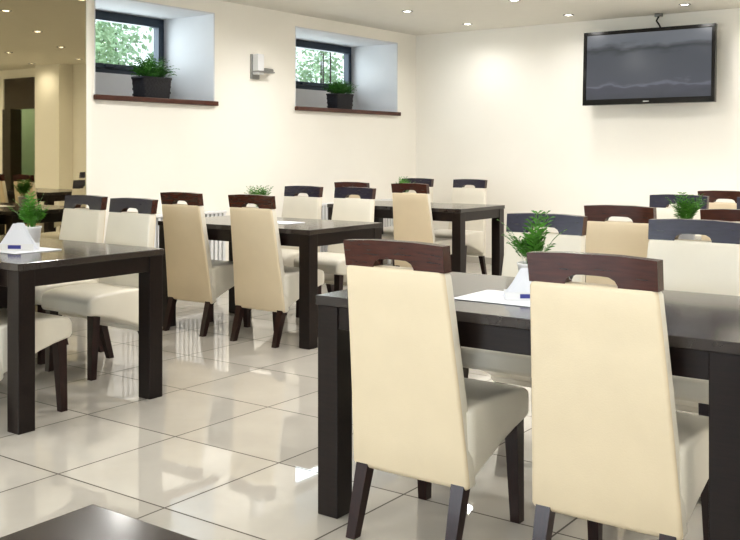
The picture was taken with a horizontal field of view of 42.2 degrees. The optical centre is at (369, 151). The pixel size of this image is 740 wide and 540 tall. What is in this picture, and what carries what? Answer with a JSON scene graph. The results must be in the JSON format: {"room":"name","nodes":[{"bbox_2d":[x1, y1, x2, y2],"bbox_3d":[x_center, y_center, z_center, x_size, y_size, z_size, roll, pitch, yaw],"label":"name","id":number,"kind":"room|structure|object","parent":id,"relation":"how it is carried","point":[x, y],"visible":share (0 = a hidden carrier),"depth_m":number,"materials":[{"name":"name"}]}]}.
{"room":"restaurant","nodes":[
{"label":"restaurant","id":0,"kind":"room"},
{"bbox_2d":[62,0,415,315],"bbox_3d":[-3.463,-0.060,6.335,0.750,2.600,12.580,0,0,36],"label":"wall","id":1,"kind":"structure","parent":0,"point":[255,136],"depth_m":8.93,"materials":[{"name":"paint"}]},
{"bbox_2d":[0,0,91,311],"bbox_3d":[-3.094,-0.065,6.169,0.039,2.570,3.145,0,0,36],"label":"wall mirror","id":2,"kind":"object","parent":1,"relation":"attached to","point":[46,45],"visible":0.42,"depth_m":7.11,"materials":[{"name":"brown mirror"}]},
{"bbox_2d":[95,10,163,76],"bbox_3d":[-2.299,-0.959,8.413,0.110,0.536,1.284,0,0,36],"label":"window","id":3,"kind":"structure","parent":1,"relation":"in","point":[157,25],"depth_m":8.60,"materials":[{"name":"black metal"}]},
{"bbox_2d":[94,0,214,100],"bbox_3d":[-2.073,-0.830,8.249,0.749,0.820,1.310,0,0,36],"label":"trim","id":4,"kind":"structure","parent":1,"relation":"attached to","point":[189,34],"depth_m":8.62,"materials":[{"name":"paint"}]},
{"bbox_2d":[94,94,218,105],"bbox_3d":[-2.004,-0.430,8.198,0.660,0.040,1.330,0,0,36],"label":"window sill","id":5,"kind":"structure","parent":1,"relation":"attached to","point":[96,96],"depth_m":7.95,"materials":[{"name":"brown wood"}]},
{"bbox_2d":[129,55,179,97],"bbox_3d":[-1.839,-0.632,8.110,0.430,0.363,0.386,0,0,-28],"label":"potted fern","id":6,"kind":"object","parent":5,"relation":"on","point":[157,86],"visible":0.99,"depth_m":8.01,"materials":[{"name":"plant"}]},
{"bbox_2d":[250,54,274,79],"bbox_3d":[-0.997,-0.795,8.997,0.110,0.230,0.255,0,0,36],"label":"wall sconce","id":7,"kind":"object","parent":1,"relation":"attached to","point":[257,68],"visible":1,"depth_m":8.92,"materials":[{"name":"metal"}]},
{"bbox_2d":[296,39,350,90],"bbox_3d":[-0.741,-0.959,10.557,0.110,0.536,1.764,0,0,36],"label":"window","id":8,"kind":"structure","parent":1,"relation":"in","point":[346,51],"depth_m":10.84,"materials":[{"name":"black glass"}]},
{"bbox_2d":[295,26,397,111],"bbox_3d":[-0.515,-0.830,10.393,0.749,0.820,1.790,0,0,36],"label":"trim","id":9,"kind":"structure","parent":1,"relation":"attached to","point":[374,62],"depth_m":10.96,"materials":[{"name":"paint"}]},
{"bbox_2d":[295,106,400,115],"bbox_3d":[-0.446,-0.430,10.342,0.660,0.040,1.810,0,0,36],"label":"window sill","id":10,"kind":"structure","parent":1,"relation":"attached to","point":[300,108],"depth_m":10.05,"materials":[{"name":"brown wood"}]},
{"bbox_2d":[322,80,356,108],"bbox_3d":[-0.311,-0.614,10.180,0.384,0.326,0.390,0,0,36],"label":"potted fern","id":11,"kind":"object","parent":10,"relation":"on","point":[336,98],"visible":0.99,"depth_m":10.11,"materials":[{"name":"plastic"}]},
{"bbox_2d":[0,262,702,539],"bbox_3d":[0.886,1.290,3.856,10.700,0.100,14.080,0,0,36],"label":"floor","id":12,"kind":"structure","parent":0,"point":[228,449],"depth_m":3.96,"materials":[{"name":"tile"}]},
{"bbox_2d":[0,308,71,411],"bbox_3d":[-1.751,0.757,4.531,0.438,0.966,0.523,0,0,36],"label":"dining chair","id":13,"kind":"object","parent":12,"relation":"on","point":[54,330],"visible":0.64,"depth_m":4.55,"materials":[{"name":"beige leather"}]},
{"bbox_2d":[35,195,107,364],"bbox_3d":[-1.942,0.757,5.902,0.438,0.966,0.523,0,0,36],"label":"dining chair","id":14,"kind":"object","parent":12,"relation":"on","point":[78,224],"visible":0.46,"depth_m":6.00,"materials":[{"name":"beige leather"}]},
{"bbox_2d":[0,235,163,434],"bbox_3d":[-1.853,0.865,4.943,1.390,0.750,0.840,0,0,36],"label":"dining table","id":15,"kind":"object","parent":12,"relation":"on","point":[20,274],"visible":0.9,"depth_m":4.46,"materials":[{"name":"laminate"}]},
{"bbox_2d":[7,191,47,242],"bbox_3d":[-1.790,0.348,5.081,0.210,0.283,0.206,0,0,36],"label":"potted plant","id":16,"kind":"object","parent":15,"relation":"on","point":[29,215],"visible":0.94,"depth_m":5.05,"materials":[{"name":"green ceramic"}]},
{"bbox_2d":[0,247,61,253],"bbox_3d":[-1.763,0.488,4.804,0.360,0.002,0.270,0,0,36],"label":"place mat","id":17,"kind":"object","parent":15,"relation":"on","point":[41,249],"visible":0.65,"depth_m":4.70,"materials":[{"name":"paper"}]},
{"bbox_2d":[0,223,39,250],"bbox_3d":[-1.751,0.419,4.770,0.207,0.135,0.078,0,0,4],"label":"napkin holder","id":18,"kind":"object","parent":17,"relation":"on","point":[18,238],"visible":1,"depth_m":4.75,"materials":[{"name":"white ceramic"}]},
{"bbox_2d":[0,504,196,539],"bbox_3d":[-0.054,0.865,0.606,1.400,0.750,0.796,0,0,36],"label":"dining table","id":19,"kind":"object","parent":12,"relation":"on","point":[91,522],"visible":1,"depth_m":1.25,"materials":[{"name":"laminate"}]},
{"bbox_2d":[41,198,157,380],"bbox_3d":[-1.540,0.757,5.511,0.438,0.966,0.523,0,0,35],"label":"dining chair","id":20,"kind":"object","parent":12,"relation":"on","point":[113,301],"visible":0.73,"depth_m":5.45,"materials":[{"name":"beige leather"}]},
{"bbox_2d":[154,210,226,260],"bbox_3d":[-1.667,0.880,8.071,0.110,0.720,1.200,0,0,36],"label":"radiator","id":21,"kind":"object","parent":12,"relation":"on","point":[217,248],"visible":0.16,"depth_m":8.42,"materials":[{"name":"white metal"}]},
{"bbox_2d":[160,192,250,336],"bbox_3d":[-1.149,0.757,6.739,0.438,0.966,0.523,0,0,36],"label":"dining chair","id":22,"kind":"object","parent":12,"relation":"on","point":[192,275],"visible":0.9,"depth_m":6.56,"materials":[{"name":"beige leather"}]},
{"bbox_2d":[158,215,382,349],"bbox_3d":[-0.711,0.865,6.746,1.400,0.750,0.800,0,0,36],"label":"dining table","id":23,"kind":"object","parent":12,"relation":"on","point":[311,234],"visible":0.54,"depth_m":6.22,"materials":[{"name":"laminate"}]},
{"bbox_2d":[246,185,271,206],"bbox_3d":[-0.807,0.365,6.888,0.220,0.250,0.181,0,0,36],"label":"potted palm","id":24,"kind":"object","parent":23,"relation":"on","point":[257,192],"visible":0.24,"depth_m":6.91,"materials":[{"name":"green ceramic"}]},
{"bbox_2d":[278,221,304,223],"bbox_3d":[-0.625,0.488,6.659,0.300,0.002,0.200,0,0,36],"label":"place mat","id":25,"kind":"object","parent":23,"relation":"on","point":[279,222],"visible":0.52,"depth_m":6.63,"materials":[{"name":"paper"}]},
{"bbox_2d":[228,194,323,347],"bbox_3d":[-0.625,0.757,6.370,0.438,0.966,0.523,0,0,36],"label":"dining chair","id":26,"kind":"object","parent":12,"relation":"on","point":[262,281],"visible":0.93,"depth_m":6.19,"materials":[{"name":"beige leather"}]},
{"bbox_2d":[250,186,322,314],"bbox_3d":[-0.675,0.757,7.577,0.438,0.966,0.523,0,0,36],"label":"dining chair","id":27,"kind":"object","parent":12,"relation":"on","point":[294,206],"visible":0.31,"depth_m":7.70,"materials":[{"name":"beige leather"}]},
{"bbox_2d":[294,187,375,317],"bbox_3d":[-0.254,0.757,7.272,0.438,0.966,0.523,0,0,36],"label":"dining chair","id":28,"kind":"object","parent":12,"relation":"on","point":[332,262],"visible":0.51,"depth_m":7.36,"materials":[{"name":"beige leather"}]},
{"bbox_2d":[320,199,393,263],"bbox_3d":[-0.198,0.880,10.094,0.110,0.720,1.500,0,0,36],"label":"radiator","id":29,"kind":"object","parent":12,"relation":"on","point":[387,222],"visible":0.06,"depth_m":9.72,"materials":[{"name":"white metal"}]},
{"bbox_2d":[334,182,394,265],"bbox_3d":[-0.028,0.757,8.978,0.438,0.966,0.523,0,0,36],"label":"dining chair","id":30,"kind":"object","parent":12,"relation":"on","point":[337,184],"visible":0.06,"depth_m":8.79,"materials":[{"name":"beige leather"}]},
{"bbox_2d":[383,178,433,234],"bbox_3d":[0.360,0.757,9.853,0.438,0.966,0.523,0,0,36],"label":"dining chair","id":31,"kind":"object","parent":12,"relation":"on","point":[389,230],"visible":0.2,"depth_m":9.94,"materials":[{"name":"beige leather"}]},
{"bbox_2d":[327,200,504,275],"bbox_3d":[0.420,0.865,8.965,1.460,0.750,0.800,0,0,36],"label":"dining table","id":32,"kind":"object","parent":12,"relation":"on","point":[457,213],"visible":0.6,"depth_m":8.63,"materials":[{"name":"laminate"}]},
{"bbox_2d":[396,177,413,191],"bbox_3d":[0.325,0.359,9.037,0.221,0.260,0.194,0,0,36],"label":"potted palm","id":33,"kind":"object","parent":32,"relation":"on","point":[400,179],"visible":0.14,"depth_m":9.03,"materials":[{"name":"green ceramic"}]},
{"bbox_2d":[391,183,451,270],"bbox_3d":[0.489,0.757,8.602,0.438,0.966,0.523,0,0,36],"label":"dining chair","id":34,"kind":"object","parent":12,"relation":"on","point":[412,212],"visible":0.57,"depth_m":8.42,"materials":[{"name":"beige leather"}]},
{"bbox_2d":[343,239,528,539],"bbox_3d":[0.217,0.757,3.157,0.438,0.966,0.523,0,0,36],"label":"dining chair","id":35,"kind":"object","parent":12,"relation":"on","point":[416,414],"visible":1,"depth_m":2.99,"materials":[{"name":"beige leather"}]},
{"bbox_2d":[434,179,486,274],"bbox_3d":[0.870,0.757,9.483,0.438,0.966,0.523,0,0,36],"label":"dining chair","id":36,"kind":"object","parent":12,"relation":"on","point":[475,230],"visible":0.62,"depth_m":9.54,"materials":[{"name":"beige leather"}]},
{"bbox_2d":[461,213,587,405],"bbox_3d":[0.645,0.757,4.078,0.438,0.966,0.523,0,0,36],"label":"dining chair","id":37,"kind":"object","parent":12,"relation":"on","point":[503,367],"visible":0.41,"depth_m":4.16,"materials":[{"name":"beige leather"}]},
{"bbox_2d":[315,272,739,539],"bbox_3d":[0.628,0.865,3.208,1.415,0.750,0.830,0,0,36],"label":"dining table","id":38,"kind":"object","parent":12,"relation":"on","point":[703,329],"visible":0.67,"depth_m":2.93,"materials":[{"name":"laminate"}]},
{"bbox_2d":[454,290,529,306],"bbox_3d":[0.465,0.488,3.209,0.300,0.002,0.250,0,0,36],"label":"place mat","id":39,"kind":"object","parent":38,"relation":"on","point":[489,296],"visible":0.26,"depth_m":3.19,"materials":[{"name":"paper"}]},
{"bbox_2d":[502,268,531,300],"bbox_3d":[0.518,0.435,3.182,0.158,0.103,0.078,0,0,4],"label":"napkin holder","id":40,"kind":"object","parent":39,"relation":"on","point":[519,289],"visible":0.59,"depth_m":3.16,"materials":[{"name":"white paper"}]},
{"bbox_2d":[497,210,566,270],"bbox_3d":[0.573,0.347,3.404,0.206,0.285,0.210,0,0,-33],"label":"potted palm","id":41,"kind":"object","parent":38,"relation":"on","point":[531,242],"visible":0.64,"depth_m":3.40,"materials":[{"name":"green plant"}]},
{"bbox_2d":[526,251,708,539],"bbox_3d":[0.739,0.757,2.778,0.438,0.966,0.523,0,0,36],"label":"dining chair","id":42,"kind":"object","parent":12,"relation":"on","point":[611,445],"visible":0.82,"depth_m":2.60,"materials":[{"name":"beige leather"}]},
{"bbox_2d":[584,205,656,284],"bbox_3d":[1.420,0.757,5.119,0.438,0.966,0.523,0,0,36],"label":"dining chair","id":43,"kind":"object","parent":12,"relation":"on","point":[603,236],"visible":0.19,"depth_m":4.93,"materials":[{"name":"beige leather"}]},
{"bbox_2d":[585,236,700,281],"bbox_3d":[1.867,0.865,5.121,1.400,0.750,0.800,0,0,36],"label":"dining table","id":44,"kind":"object","parent":12,"relation":"on","point":[696,237],"visible":0.02,"depth_m":5.44,"materials":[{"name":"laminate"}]},
{"bbox_2d":[665,192,705,239],"bbox_3d":[1.738,0.354,5.226,0.237,0.272,0.206,0,0,-33],"label":"potted palm","id":45,"kind":"object","parent":44,"relation":"on","point":[687,210],"visible":0.79,"depth_m":5.20,"materials":[{"name":"green plant"}]},
{"bbox_2d":[649,194,708,235],"bbox_3d":[1.847,0.757,5.979,0.438,0.966,0.523,0,0,36],"label":"dining chair","id":46,"kind":"object","parent":12,"relation":"on","point":[659,201],"visible":0.05,"depth_m":6.18,"materials":[{"name":"beige leather"}]},
{"bbox_2d":[647,219,739,416],"bbox_3d":[1.178,0.757,3.697,0.438,0.966,0.523,0,0,36],"label":"dining chair","id":47,"kind":"object","parent":12,"relation":"on","point":[698,266],"visible":0.3,"depth_m":3.82,"materials":[{"name":"beige leather"}]},
{"bbox_2d":[698,190,739,221],"bbox_3d":[2.650,0.757,6.982,0.438,0.966,0.523,0,0,36],"label":"dining chair","id":48,"kind":"object","parent":12,"relation":"on","point":[713,195],"visible":0.11,"depth_m":6.79,"materials":[{"name":"beige leather"}]},
{"bbox_2d":[700,209,739,240],"bbox_3d":[1.906,0.757,4.767,0.438,0.966,0.523,0,0,36],"label":"dining chair","id":49,"kind":"object","parent":12,"relation":"on","point":[705,214],"visible":0.09,"depth_m":4.61,"materials":[{"name":"brown wood"}]},
{"bbox_2d":[737,197,739,208],"bbox_3d":[2.292,0.757,5.656,0.438,0.966,0.523,0,0,36],"label":"dining chair","id":50,"kind":"object","parent":12,"relation":"on","point":[738,198],"visible":0.02,"depth_m":5.93,"materials":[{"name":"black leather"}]},
{"bbox_2d":[221,0,739,34],"bbox_3d":[0.886,-1.435,3.856,10.700,0.150,14.080,0,0,36],"label":"ceiling","id":51,"kind":"structure","parent":0,"point":[427,16],"depth_m":9.23,"materials":[{"name":"paint"}]},
{"bbox_2d":[582,23,716,105],"bbox_3d":[2.751,-0.840,9.448,1.315,0.742,0.213,0,0,36],"label":"television","id":52,"kind":"object","parent":51,"relation":"hanging from","point":[672,64],"visible":1,"depth_m":9.35,"materials":[{"name":"black plastic"}]},
{"bbox_2d":[654,13,662,26],"bbox_3d":[2.837,-1.239,9.434,0.079,0.240,0.079,0,0,36],"label":"cable","id":53,"kind":"object","parent":51,"relation":"attached to","point":[657,15],"depth_m":9.41,"materials":[{"name":"black plastic"}]},
{"bbox_2d":[416,8,739,257],"bbox_3d":[4.318,-0.060,8.581,10.700,2.600,0.200,0,0,36],"label":"wall","id":54,"kind":"structure","parent":0,"point":[502,107],"depth_m":10.19,"materials":[{"name":"paint"}]},
{"bbox_2d":[466,256,491,263],"bbox_3d":[3.145,1.205,9.300,6.424,0.070,0.014,0,0,36],"label":"baseboard","id":55,"kind":"structure","parent":54,"relation":"attached to","point":[470,259],"depth_m":10.72,"materials":[{"name":"tile"}]},
{"label":"outside","id":56,"kind":"structure","parent":0,"visible":0},
{"bbox_3d":[-3.184,-0.260,13.438,7.050,0.200,18.000,0,0,36],"label":"ground","id":57,"kind":"structure","parent":56,"visible":0},
{"bbox_2d":[95,20,343,83],"bbox_3d":[-2.247,-1.450,14.627,3.292,2.219,11.649,0,0,40],"label":"hedge","id":58,"kind":"object","parent":57,"relation":"on","point":[106,37],"visible":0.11,"depth_m":12.97,"materials":[{"name":"green plant"}]}
]}

